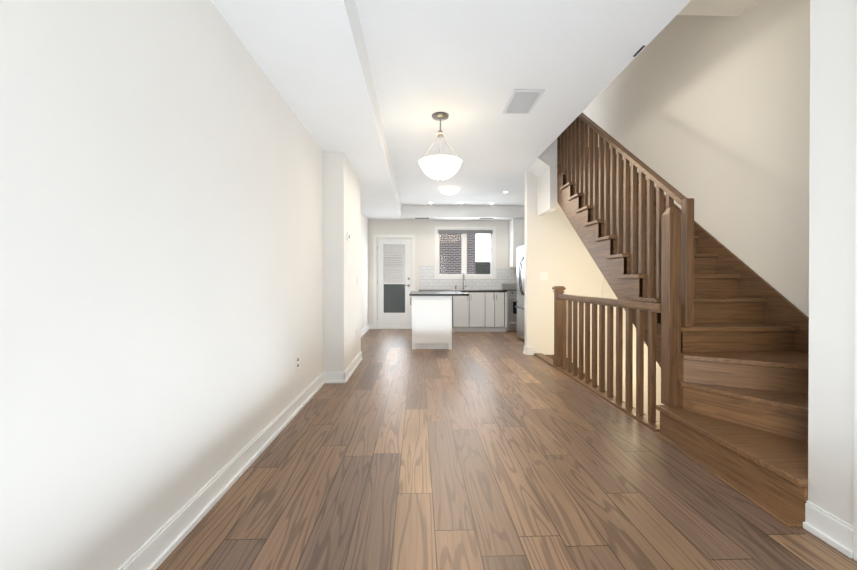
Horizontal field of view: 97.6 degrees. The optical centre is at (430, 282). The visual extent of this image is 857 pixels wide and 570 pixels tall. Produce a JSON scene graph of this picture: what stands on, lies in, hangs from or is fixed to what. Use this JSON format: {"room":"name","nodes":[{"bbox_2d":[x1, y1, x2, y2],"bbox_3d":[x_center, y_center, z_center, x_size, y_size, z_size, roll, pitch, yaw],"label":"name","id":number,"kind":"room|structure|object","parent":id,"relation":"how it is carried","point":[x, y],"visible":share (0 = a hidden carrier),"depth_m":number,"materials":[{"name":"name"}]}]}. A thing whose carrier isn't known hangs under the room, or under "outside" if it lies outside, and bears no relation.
{"room":"empty living room","nodes":[
{"label":"empty living room","id":0,"kind":"room"},
{"bbox_2d":[0,0,367,569],"bbox_3d":[-1.260,-0.288,3.457,0.225,2.780,10.620,0,0,-2],"label":"wall","id":1,"kind":"structure","parent":0,"point":[161,245],"depth_m":1.39,"materials":[{"name":"paint"}]},
{"bbox_2d":[296,355,298,370],"bbox_3d":[-1.135,0.688,3.213,0.006,0.120,0.075,0,0,-2],"label":"outlet","id":2,"kind":"object","parent":1,"relation":"attached to","point":[297,362],"visible":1,"depth_m":3.20,"materials":[{"name":"white plastic"}]},
{"bbox_2d":[117,324,853,569],"bbox_3d":[0.199,1.040,3.495,2.905,0.124,10.350,0,0,-2],"label":"baseboard","id":3,"kind":"structure","parent":1,"relation":"attached to","point":[158,547],"depth_m":1.70,"materials":[{"name":"white wood"}]},
{"bbox_2d":[211,0,401,219],"bbox_3d":[-0.868,-1.548,3.449,0.770,0.260,10.350,0,0,-2],"label":"ceiling","id":4,"kind":"structure","parent":0,"point":[310,57],"depth_m":2.56,"materials":[{"name":"paint"}]},
{"bbox_2d":[323,152,360,371],"bbox_3d":[-1.127,-0.164,4.693,0.330,2.520,1.200,0,0,-2],"label":"wall","id":5,"kind":"structure","parent":0,"point":[341,288],"depth_m":4.10,"materials":[{"name":"paint"}]},
{"bbox_2d":[346,232,349,240],"bbox_3d":[-0.935,-0.522,4.292,0.025,0.090,0.110,0,0,-2],"label":"thermostat","id":6,"kind":"object","parent":5,"relation":"attached to","point":[347,236],"visible":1,"depth_m":4.24,"materials":[{"name":"white plastic"}]},
{"bbox_2d":[368,219,509,323],"bbox_3d":[0.545,-0.314,8.752,4.170,2.780,0.150,0,0,-2],"label":"wall","id":7,"kind":"structure","parent":0,"point":[423,231],"depth_m":8.65,"materials":[{"name":"paint"}]},
{"bbox_2d":[373,234,414,328],"bbox_3d":[-0.824,-0.011,8.691,0.960,2.175,0.169,0,0,-2],"label":"back door","id":8,"kind":"structure","parent":7,"relation":"in","point":[389,245],"depth_m":8.66,"materials":[{"name":"white wood"}]},
{"bbox_2d":[435,226,495,278],"bbox_3d":[0.816,-0.683,8.735,1.420,1.210,0.138,0,0,-2],"label":"kitchen window","id":9,"kind":"structure","parent":7,"relation":"in","point":[463,231],"depth_m":8.70,"materials":[{"name":"white"}]},
{"bbox_2d":[509,219,524,266],"bbox_3d":[2.176,-0.883,8.545,0.678,1.080,0.337,0,0,-2],"label":"upper cabinet","id":10,"kind":"object","parent":7,"relation":"attached to","point":[516,226],"depth_m":8.38,"materials":[{"name":"white wood"}]},
{"bbox_2d":[401,205,524,219],"bbox_3d":[0.938,-1.572,8.493,3.160,0.260,0.380,0,0,-2],"label":"ceiling bulkhead","id":11,"kind":"object","parent":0,"point":[447,212],"visible":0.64,"depth_m":8.30,"materials":[{"name":"paint"}]},
{"bbox_2d":[156,329,856,569],"bbox_3d":[0.711,1.226,3.527,4.170,0.250,10.620,0,0,-2],"label":"floor","id":12,"kind":"structure","parent":0,"point":[484,451],"depth_m":2.01,"materials":[{"name":"laminate"}]},
{"bbox_2d":[409,295,452,349],"bbox_3d":[-0.010,0.651,6.713,0.681,0.870,1.300,0,0,-2],"label":"kitchen island","id":13,"kind":"object","parent":12,"relation":"on","point":[431,319],"depth_m":6.06,"materials":[{"name":"white wood"}]},
{"bbox_2d":[409,291,464,294],"bbox_3d":[0.124,0.199,6.715,0.960,0.034,1.380,0,0,-2],"label":"island countertop","id":14,"kind":"structure","parent":13,"relation":"on","point":[412,292],"depth_m":6.16,"materials":[{"name":"grey stone"}]},
{"bbox_2d":[452,291,506,331],"bbox_3d":[1.063,0.643,8.395,1.197,0.870,0.602,0,0,-2],"label":"base cabinet","id":15,"kind":"object","parent":12,"relation":"on","point":[482,307],"depth_m":8.10,"materials":[{"name":"white wood"}]},
{"bbox_2d":[502,283,517,331],"bbox_3d":[2.047,0.553,8.388,0.760,1.050,0.641,0,0,-2],"label":"range","id":16,"kind":"object","parent":12,"relation":"on","point":[511,289],"visible":0.4,"depth_m":8.12,"materials":[{"name":"silver metal"}]},
{"bbox_2d":[515,245,524,339],"bbox_3d":[2.057,0.206,6.827,0.871,1.760,0.900,0,0,-2],"label":"fridge","id":17,"kind":"object","parent":12,"relation":"on","point":[520,306],"visible":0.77,"depth_m":6.93,"materials":[{"name":"silver metal"}]},
{"bbox_2d":[534,113,808,526],"bbox_3d":[2.113,0.069,3.686,1.113,6.417,3.956,0,0,-2],"label":"staircase","id":18,"kind":"structure","parent":12,"relation":"on","point":[722,331],"depth_m":2.86,"materials":[{"name":"brown wood"}]},
{"bbox_2d":[355,0,690,205],"bbox_3d":[0.711,-1.849,3.512,4.170,0.340,10.620,0,0,-2],"label":"ceiling","id":19,"kind":"structure","parent":0,"point":[468,67],"depth_m":3.00,"materials":[{"name":"paint"}]},
{"bbox_2d":[419,112,461,180],"bbox_3d":[0.103,-1.346,3.776,0.436,0.663,0.436,0,0,-2],"label":"pendant light","id":20,"kind":"object","parent":19,"relation":"hanging from","point":[439,167],"visible":1,"depth_m":3.67,"materials":[{"name":"white glass"}]},
{"bbox_2d":[440,187,458,194],"bbox_3d":[0.348,-1.630,6.764,0.350,0.125,0.350,0,0,-2],"label":"flush ceiling light","id":21,"kind":"object","parent":19,"relation":"attached to","point":[449,190],"visible":1,"depth_m":6.66,"materials":[{"name":"white glass"}]},
{"bbox_2d":[502,89,544,113],"bbox_3d":[0.857,-1.672,3.488,0.270,0.009,0.460,0,0,-2],"label":"ceiling vent","id":22,"kind":"object","parent":19,"relation":"in","point":[522,101],"visible":1,"depth_m":3.46,"materials":[{"name":"white metal"}]},
{"bbox_2d":[633,46,644,56],"bbox_3d":[1.511,-1.672,2.713,0.018,0.002,0.130,0,0,-2],"label":"ceiling air vent slot","id":23,"kind":"structure","parent":19,"relation":"attached to","point":[639,50],"depth_m":2.71,"materials":[{"name":"grey metal"}]},
{"bbox_2d":[527,158,556,215],"bbox_3d":[1.583,-1.341,5.362,0.266,0.688,0.558,0,0,-2],"label":"wall","id":24,"kind":"structure","parent":0,"point":[543,171],"depth_m":5.20,"materials":[{"name":"paint"}]},
{"bbox_2d":[525,171,601,385],"bbox_3d":[2.031,1.001,5.729,1.152,5.380,0.120,0,0,-2],"label":"wall","id":25,"kind":"structure","parent":0,"point":[556,249],"depth_m":5.66,"materials":[{"name":"paint"}]},
{"bbox_2d":[540,272,547,279],"bbox_3d":[1.712,-0.089,5.648,0.125,0.120,0.007,0,0,-2],"label":"light switch","id":26,"kind":"object","parent":25,"relation":"attached to","point":[543,275],"visible":1,"depth_m":5.65,"materials":[{"name":"white plastic"}]},
{"bbox_2d":[582,0,809,421],"bbox_3d":[2.682,-0.457,5.247,0.120,8.300,7.290,0,0,-2],"label":"wall","id":27,"kind":"structure","parent":0,"point":[710,115],"depth_m":3.33,"materials":[{"name":"paint"}]},
{"bbox_2d":[677,0,758,15],"bbox_3d":[2.085,-3.505,3.728,1.170,2.390,4.080,0,0,-2],"label":"ceiling","id":28,"kind":"structure","parent":0,"point":[718,7],"depth_m":3.15,"materials":[{"name":"paint"}]},
{"bbox_2d":[808,0,856,525],"bbox_3d":[1.825,-0.272,-0.032,0.120,2.780,3.450,0,0,-2],"label":"wall","id":29,"kind":"structure","parent":0,"point":[832,214],"depth_m":1.60,"materials":[{"name":"paint"}]},
{"bbox_2d":[854,29,856,560],"bbox_3d":[1.781,-0.143,1.031,0.136,2.512,0.939,0,0,-2],"label":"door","id":30,"kind":"structure","parent":29,"relation":"in","point":[855,479],"depth_m":1.49,"materials":[{"name":"white"}]},
{"label":"outside","id":31,"kind":"structure","parent":0,"visible":0},
{"bbox_2d":[384,234,489,312],"bbox_3d":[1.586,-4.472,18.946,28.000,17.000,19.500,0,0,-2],"label":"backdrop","id":32,"kind":"structure","parent":31,"point":[447,242],"depth_m":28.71,"materials":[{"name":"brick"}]}
]}

